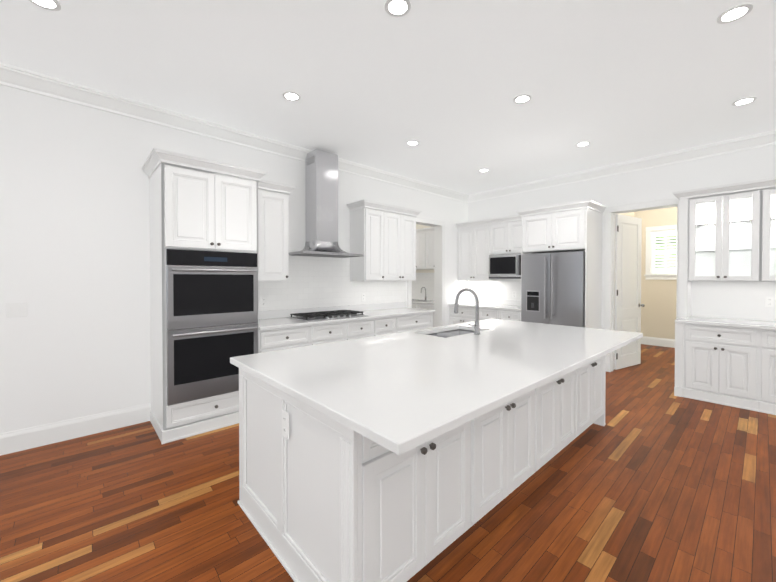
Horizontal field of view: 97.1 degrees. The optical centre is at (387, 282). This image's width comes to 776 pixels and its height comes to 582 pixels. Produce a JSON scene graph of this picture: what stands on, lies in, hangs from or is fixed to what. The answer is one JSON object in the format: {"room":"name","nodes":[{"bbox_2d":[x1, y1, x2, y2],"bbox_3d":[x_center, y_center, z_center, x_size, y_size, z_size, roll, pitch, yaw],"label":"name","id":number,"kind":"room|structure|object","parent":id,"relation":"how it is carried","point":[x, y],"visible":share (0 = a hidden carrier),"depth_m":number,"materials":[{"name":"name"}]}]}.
{"room":"kitchen","nodes":[
{"label":"kitchen","id":0,"kind":"room"},
{"bbox_2d":[0,85,467,433],"bbox_3d":[-1.899,-0.175,3.943,9.440,3.100,0.150,-1,1,-42],"label":"wall","id":1,"kind":"structure","parent":0,"point":[75,231],"depth_m":3.09,"materials":[{"name":"white paint"}]},
{"bbox_2d":[0,403,150,455],"bbox_3d":[-3.782,1.309,2.129,3.831,0.172,0.016,-1,1,-42],"label":"baseboard","id":2,"kind":"structure","parent":1,"relation":"attached to","point":[30,438],"depth_m":3.02,"materials":[{"name":"white paint"}]},
{"bbox_2d":[0,62,467,202],"bbox_3d":[-1.759,-1.657,3.885,9.290,0.135,0.100,-1,1,-42],"label":"crown molding","id":3,"kind":"structure","parent":1,"relation":"attached to","point":[33,82],"depth_m":3.49,"materials":[{"name":"white paint"}]},
{"bbox_2d":[258,179,296,281],"bbox_3d":[-1.409,-0.566,3.999,0.535,1.120,0.415,-1,1,-42],"label":"upper cabinet","id":4,"kind":"object","parent":1,"relation":"attached to","point":[273,247],"visible":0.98,"depth_m":3.89,"materials":[{"name":"white paint"}]},
{"bbox_2d":[289,148,363,257],"bbox_3d":[-0.805,-1.016,4.472,0.900,1.349,0.504,-1,1,-42],"label":"range hood","id":5,"kind":"object","parent":1,"relation":"attached to","point":[321,201],"visible":0.98,"depth_m":4.43,"materials":[{"name":"silver metal"}]},
{"bbox_2d":[259,302,406,317],"bbox_3d":[-0.711,0.394,4.906,2.775,0.100,0.013,-1,1,-42],"label":"backsplash","id":6,"kind":"structure","parent":1,"relation":"attached to","point":[370,305],"depth_m":4.81,"materials":[{"name":"white tile"}]},
{"bbox_2d":[346,200,421,280],"bbox_3d":[-0.031,-0.580,5.256,1.186,1.120,0.415,-1,1,-42],"label":"upper cabinet","id":7,"kind":"object","parent":1,"relation":"attached to","point":[383,238],"visible":1,"depth_m":5.02,"materials":[{"name":"white paint"}]},
{"bbox_2d":[407,217,444,326],"bbox_3d":[0.655,0.099,6.274,1.010,2.500,0.198,-1,1,-42],"label":"door frame","id":8,"kind":"structure","parent":1,"relation":"attached to","point":[439,226],"depth_m":6.52,"materials":[{"name":"white paint"}]},
{"bbox_2d":[0,344,775,581],"bbox_3d":[1.189,1.422,3.292,13.600,0.080,11.000,-1,1,-42],"label":"floor","id":9,"kind":"structure","parent":0,"point":[654,479],"depth_m":2.11,"materials":[{"name":"brown wood"}]},
{"bbox_2d":[142,148,266,443],"bbox_3d":[-1.819,0.131,3.433,0.963,2.500,0.710,-1,1,-42],"label":"tall cabinet","id":10,"kind":"object","parent":9,"relation":"on","point":[200,204],"visible":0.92,"depth_m":3.15,"materials":[{"name":"white paint"}]},
{"bbox_2d":[166,249,257,405],"bbox_3d":[-1.798,0.383,3.413,0.779,1.345,0.712,-1,1,-42],"label":"wall oven","id":11,"kind":"object","parent":10,"relation":"in","point":[211,313],"visible":0.92,"depth_m":3.14,"materials":[{"name":"grey"}]},
{"bbox_2d":[259,326,318,352],"bbox_3d":[-1.284,0.932,3.983,0.676,0.885,0.632,-1,1,-42],"label":"base cabinet","id":12,"kind":"object","parent":9,"relation":"on","point":[294,336],"depth_m":3.74,"materials":[{"name":"white paint"}]},
{"bbox_2d":[259,306,434,329],"bbox_3d":[-0.501,0.464,4.676,2.775,0.035,0.655,-1,1,-42],"label":"countertop","id":13,"kind":"structure","parent":12,"relation":"on","point":[264,323],"depth_m":4.22,"materials":[{"name":"white stone"}]},
{"bbox_2d":[287,310,368,320],"bbox_3d":[-0.762,0.422,4.441,0.910,0.053,0.520,-1,1,-42],"label":"cooktop","id":14,"kind":"object","parent":13,"relation":"in","point":[322,315],"visible":1,"depth_m":4.32,"materials":[{"name":"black metal"}]},
{"bbox_2d":[319,322,354,343],"bbox_3d":[-0.909,0.928,4.324,0.642,0.885,0.632,-1,1,-42],"label":"base cabinet","id":15,"kind":"object","parent":9,"relation":"on","point":[334,331],"depth_m":4.16,"materials":[{"name":"white paint"}]},
{"bbox_2d":[355,318,378,338],"bbox_3d":[-0.562,0.925,4.641,0.602,0.885,0.632,-1,1,-42],"label":"base cabinet","id":16,"kind":"object","parent":9,"relation":"on","point":[369,327],"depth_m":4.48,"materials":[{"name":"white paint"}]},
{"bbox_2d":[379,318,402,334],"bbox_3d":[-0.244,0.922,4.931,0.562,0.885,0.632,-1,1,-42],"label":"base cabinet","id":17,"kind":"object","parent":9,"relation":"on","point":[386,325],"depth_m":4.76,"materials":[{"name":"white paint"}]},
{"bbox_2d":[403,314,432,331],"bbox_3d":[0.179,0.917,5.317,0.889,0.885,0.632,-1,1,-42],"label":"base cabinet","id":18,"kind":"object","parent":9,"relation":"on","point":[411,322],"depth_m":5.13,"materials":[{"name":"white paint"}]},
{"bbox_2d":[231,351,612,581],"bbox_3d":[0.579,0.946,2.734,3.039,0.885,1.270,-1,1,-42],"label":"kitchen island","id":19,"kind":"object","parent":9,"relation":"on","point":[405,456],"depth_m":1.65,"materials":[{"name":"white paint"}]},
{"bbox_2d":[230,319,641,454],"bbox_3d":[0.661,0.487,2.640,3.096,0.035,1.528,-1,1,-42],"label":"island countertop","id":20,"kind":"structure","parent":19,"relation":"on","point":[400,391],"depth_m":1.83,"materials":[{"name":"white stone"}]},
{"bbox_2d":[426,327,469,334],"bbox_3d":[0.617,0.597,3.242,0.700,0.222,0.371,-1,1,-42],"label":"sink","id":21,"kind":"object","parent":20,"relation":"in","point":[457,330],"depth_m":3.53,"materials":[{"name":"silver metal"}]},
{"bbox_2d":[454,288,480,334],"bbox_3d":[0.688,0.259,3.097,0.149,0.408,0.282,-1,1,-42],"label":"faucet","id":22,"kind":"object","parent":20,"relation":"on","point":[476,325],"visible":1,"depth_m":3.04,"materials":[{"name":"silver metal"}]},
{"bbox_2d":[412,273,433,326],"bbox_3d":[0.441,0.556,7.910,0.642,1.550,2.346,-1,1,-42],"label":"wall","id":23,"kind":"structure","parent":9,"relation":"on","point":[423,291],"depth_m":7.84,"materials":[{"name":"white paint"}]},
{"bbox_2d":[449,308,483,324],"bbox_3d":[1.656,0.903,6.589,0.632,0.884,0.735,-1,1,-42],"label":"base cabinet","id":24,"kind":"object","parent":9,"relation":"on","point":[464,315],"depth_m":6.39,"materials":[{"name":"white paint"}]},
{"bbox_2d":[448,304,520,311],"bbox_3d":[1.895,0.447,6.304,0.655,0.036,1.472,-1,1,-42],"label":"countertop","id":25,"kind":"structure","parent":24,"relation":"on","point":[503,307],"depth_m":6.20,"materials":[{"name":"white stone"}]},
{"bbox_2d":[484,308,503,319],"bbox_3d":[1.987,0.907,6.226,0.632,0.884,0.552,-1,1,-42],"label":"base cabinet","id":26,"kind":"object","parent":9,"relation":"on","point":[489,313],"depth_m":5.94,"materials":[{"name":"white paint"}]},
{"bbox_2d":[504,312,520,320],"bbox_3d":[2.235,0.910,5.954,0.632,0.884,0.489,-1,1,-42],"label":"base cabinet","id":27,"kind":"object","parent":9,"relation":"on","point":[514,316],"depth_m":5.67,"materials":[{"name":"white paint"}]},
{"bbox_2d":[521,251,584,327],"bbox_3d":[2.653,0.460,5.345,0.759,1.800,0.897,-1,1,-42],"label":"fridge","id":28,"kind":"object","parent":9,"relation":"on","point":[553,288],"visible":0.44,"depth_m":5.07,"materials":[{"name":"grey metal"}]},
{"bbox_2d":[516,200,605,328],"bbox_3d":[2.690,0.109,5.375,0.729,2.500,1.085,-1,1,-42],"label":"cabinet","id":29,"kind":"object","parent":9,"relation":"on","point":[572,227],"visible":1,"depth_m":5.08,"materials":[{"name":"white paint"}]},
{"bbox_2d":[641,336,674,347],"bbox_3d":[6.185,1.260,6.629,0.016,0.172,2.340,-1,1,-42],"label":"baseboard","id":30,"kind":"structure","parent":9,"relation":"on","point":[664,342],"depth_m":7.18,"materials":[{"name":"white paint"}]},
{"bbox_2d":[672,177,775,414],"bbox_3d":[4.338,0.128,3.632,0.642,2.500,2.048,-1,1,-42],"label":"hutch","id":31,"kind":"object","parent":9,"relation":"on","point":[725,353],"visible":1,"depth_m":4.00,"materials":[{"name":"white paint"}]},
{"bbox_2d":[0,0,775,194],"bbox_3d":[1.004,-1.756,3.088,13.100,0.080,11.000,-1,1,-42],"label":"ceiling","id":32,"kind":"structure","parent":0,"point":[374,84],"depth_m":2.79,"materials":[{"name":"white paint"}]},
{"bbox_2d":[29,0,60,10],"bbox_3d":[-2.086,-1.702,2.070,0.164,0.006,0.164,-1,1,-42],"label":"recessed light","id":33,"kind":"object","parent":32,"relation":"in","point":[52,5],"visible":1,"depth_m":2.10,"materials":[{"name":"white paint"}]},
{"bbox_2d":[282,91,300,100],"bbox_3d":[-0.889,-1.714,3.162,0.164,0.006,0.164,-1,1,-42],"label":"recessed light","id":34,"kind":"object","parent":32,"relation":"in","point":[290,96],"visible":1,"depth_m":3.16,"materials":[{"name":"white paint"}]},
{"bbox_2d":[385,0,410,16],"bbox_3d":[0.061,-1.702,2.120,0.164,0.006,0.164,-1,1,-42],"label":"recessed light","id":35,"kind":"object","parent":32,"relation":"in","point":[397,8],"visible":1,"depth_m":2.12,"materials":[{"name":"white paint"}]},
{"bbox_2d":[406,140,418,145],"bbox_3d":[0.307,-1.726,4.253,0.164,0.006,0.164,-1,1,-42],"label":"recessed light","id":36,"kind":"object","parent":32,"relation":"in","point":[412,143],"visible":1,"depth_m":4.25,"materials":[{"name":"white paint"}]},
{"bbox_2d":[513,94,531,103],"bbox_3d":[1.258,-1.714,3.212,0.164,0.006,0.164,-1,1,-42],"label":"recessed light","id":37,"kind":"object","parent":32,"relation":"in","point":[522,98],"visible":1,"depth_m":3.20,"materials":[{"name":"white paint"}]},
{"bbox_2d":[575,141,589,146],"bbox_3d":[2.440,-1.726,4.290,0.164,0.006,0.164,-1,1,-42],"label":"recessed light","id":38,"kind":"object","parent":32,"relation":"in","point":[583,144],"visible":1,"depth_m":4.29,"materials":[{"name":"white paint"}]},
{"bbox_2d":[717,3,752,23],"bbox_3d":[2.201,-1.703,2.177,0.164,0.006,0.164,-1,1,-42],"label":"recessed light","id":39,"kind":"object","parent":32,"relation":"in","point":[735,13],"visible":1,"depth_m":2.17,"materials":[{"name":"white paint"}]},
{"bbox_2d":[732,97,756,105],"bbox_3d":[3.383,-1.715,3.256,0.164,0.006,0.164,-1,1,-42],"label":"recessed light","id":40,"kind":"object","parent":32,"relation":"in","point":[744,101],"visible":1,"depth_m":3.25,"materials":[{"name":"white paint"}]},
{"bbox_2d":[416,144,775,328],"bbox_3d":[3.345,-0.190,5.308,0.152,3.100,10.400,-1,1,-42],"label":"wall","id":41,"kind":"structure","parent":0,"point":[665,181],"depth_m":4.90,"materials":[{"name":"white paint"}]},
{"bbox_2d":[416,228,427,269],"bbox_3d":[0.747,-0.727,7.779,0.346,0.880,0.726,-1,1,-42],"label":"upper cabinet","id":42,"kind":"object","parent":41,"relation":"attached to","point":[424,248],"depth_m":7.53,"materials":[{"name":"white paint"}]},
{"bbox_2d":[428,227,433,269],"bbox_3d":[1.119,-0.723,7.371,0.346,0.880,0.656,-1,1,-42],"label":"upper cabinet","id":43,"kind":"object","parent":41,"relation":"attached to","point":[431,229],"depth_m":7.33,"materials":[{"name":"white paint"}]},
{"bbox_2d":[457,223,499,279],"bbox_3d":[1.777,-0.556,6.645,0.356,1.042,0.793,-1,1,-42],"label":"upper cabinet","id":44,"kind":"object","parent":41,"relation":"attached to","point":[480,242],"depth_m":6.52,"materials":[{"name":"white paint"}]},
{"bbox_2d":[468,296,520,303],"bbox_3d":[2.126,0.376,6.514,0.013,0.100,1.472,-1,1,-42],"label":"backsplash","id":45,"kind":"structure","parent":41,"relation":"attached to","point":[471,299],"depth_m":6.62,"materials":[{"name":"white tile"}]},
{"bbox_2d":[492,219,520,254],"bbox_3d":[2.250,-0.783,6.123,0.356,0.577,0.745,-1,1,-42],"label":"upper cabinet","id":46,"kind":"object","parent":41,"relation":"attached to","point":[506,234],"depth_m":6.04,"materials":[{"name":"white paint"}]},
{"bbox_2d":[488,253,520,278],"bbox_3d":[2.212,-0.275,6.093,0.461,0.429,0.737,-1,1,-42],"label":"microwave","id":47,"kind":"object","parent":46,"relation":"attached to","point":[504,266],"visible":0.69,"depth_m":6.00,"materials":[{"name":"silver metal"}]},
{"bbox_2d":[468,130,775,201],"bbox_3d":[4.130,-1.661,4.248,0.100,0.135,7.260,-1,1,-42],"label":"crown molding","id":48,"kind":"structure","parent":41,"relation":"attached to","point":[768,138],"depth_m":4.83,"materials":[{"name":"white paint"}]},
{"bbox_2d":[614,214,644,369],"bbox_3d":[3.846,0.152,5.430,0.759,2.390,0.258,-1,1,-42],"label":"door","id":49,"kind":"structure","parent":41,"relation":"in","point":[628,247],"depth_m":5.43,"materials":[{"name":"white paint"}]},
{"bbox_2d":[604,198,679,371],"bbox_3d":[3.683,0.114,4.943,0.202,2.500,0.950,-1,1,-42],"label":"door frame","id":50,"kind":"structure","parent":41,"relation":"attached to","point":[610,212],"depth_m":5.17,"materials":[{"name":"white paint"}]},
{"bbox_2d":[614,207,676,338],"bbox_3d":[4.043,-0.183,4.659,0.004,3.100,2.340,-1,1,-42],"label":"wall","id":51,"kind":"structure","parent":0,"point":[658,310],"depth_m":4.88,"materials":[{"name":"beige paint"}]},
{"bbox_2d":[644,225,676,279],"bbox_3d":[5.932,-0.608,6.973,0.200,1.120,1.140,-1,1,-42],"label":"window","id":52,"kind":"structure","parent":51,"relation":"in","point":[653,233],"depth_m":7.17,"materials":[{"name":"white glass"}]},
{"label":"outside","id":53,"kind":"structure","parent":0,"visible":0},
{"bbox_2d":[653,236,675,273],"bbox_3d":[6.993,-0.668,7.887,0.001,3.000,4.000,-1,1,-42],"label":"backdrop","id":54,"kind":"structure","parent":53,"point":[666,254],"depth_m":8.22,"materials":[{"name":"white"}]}
]}

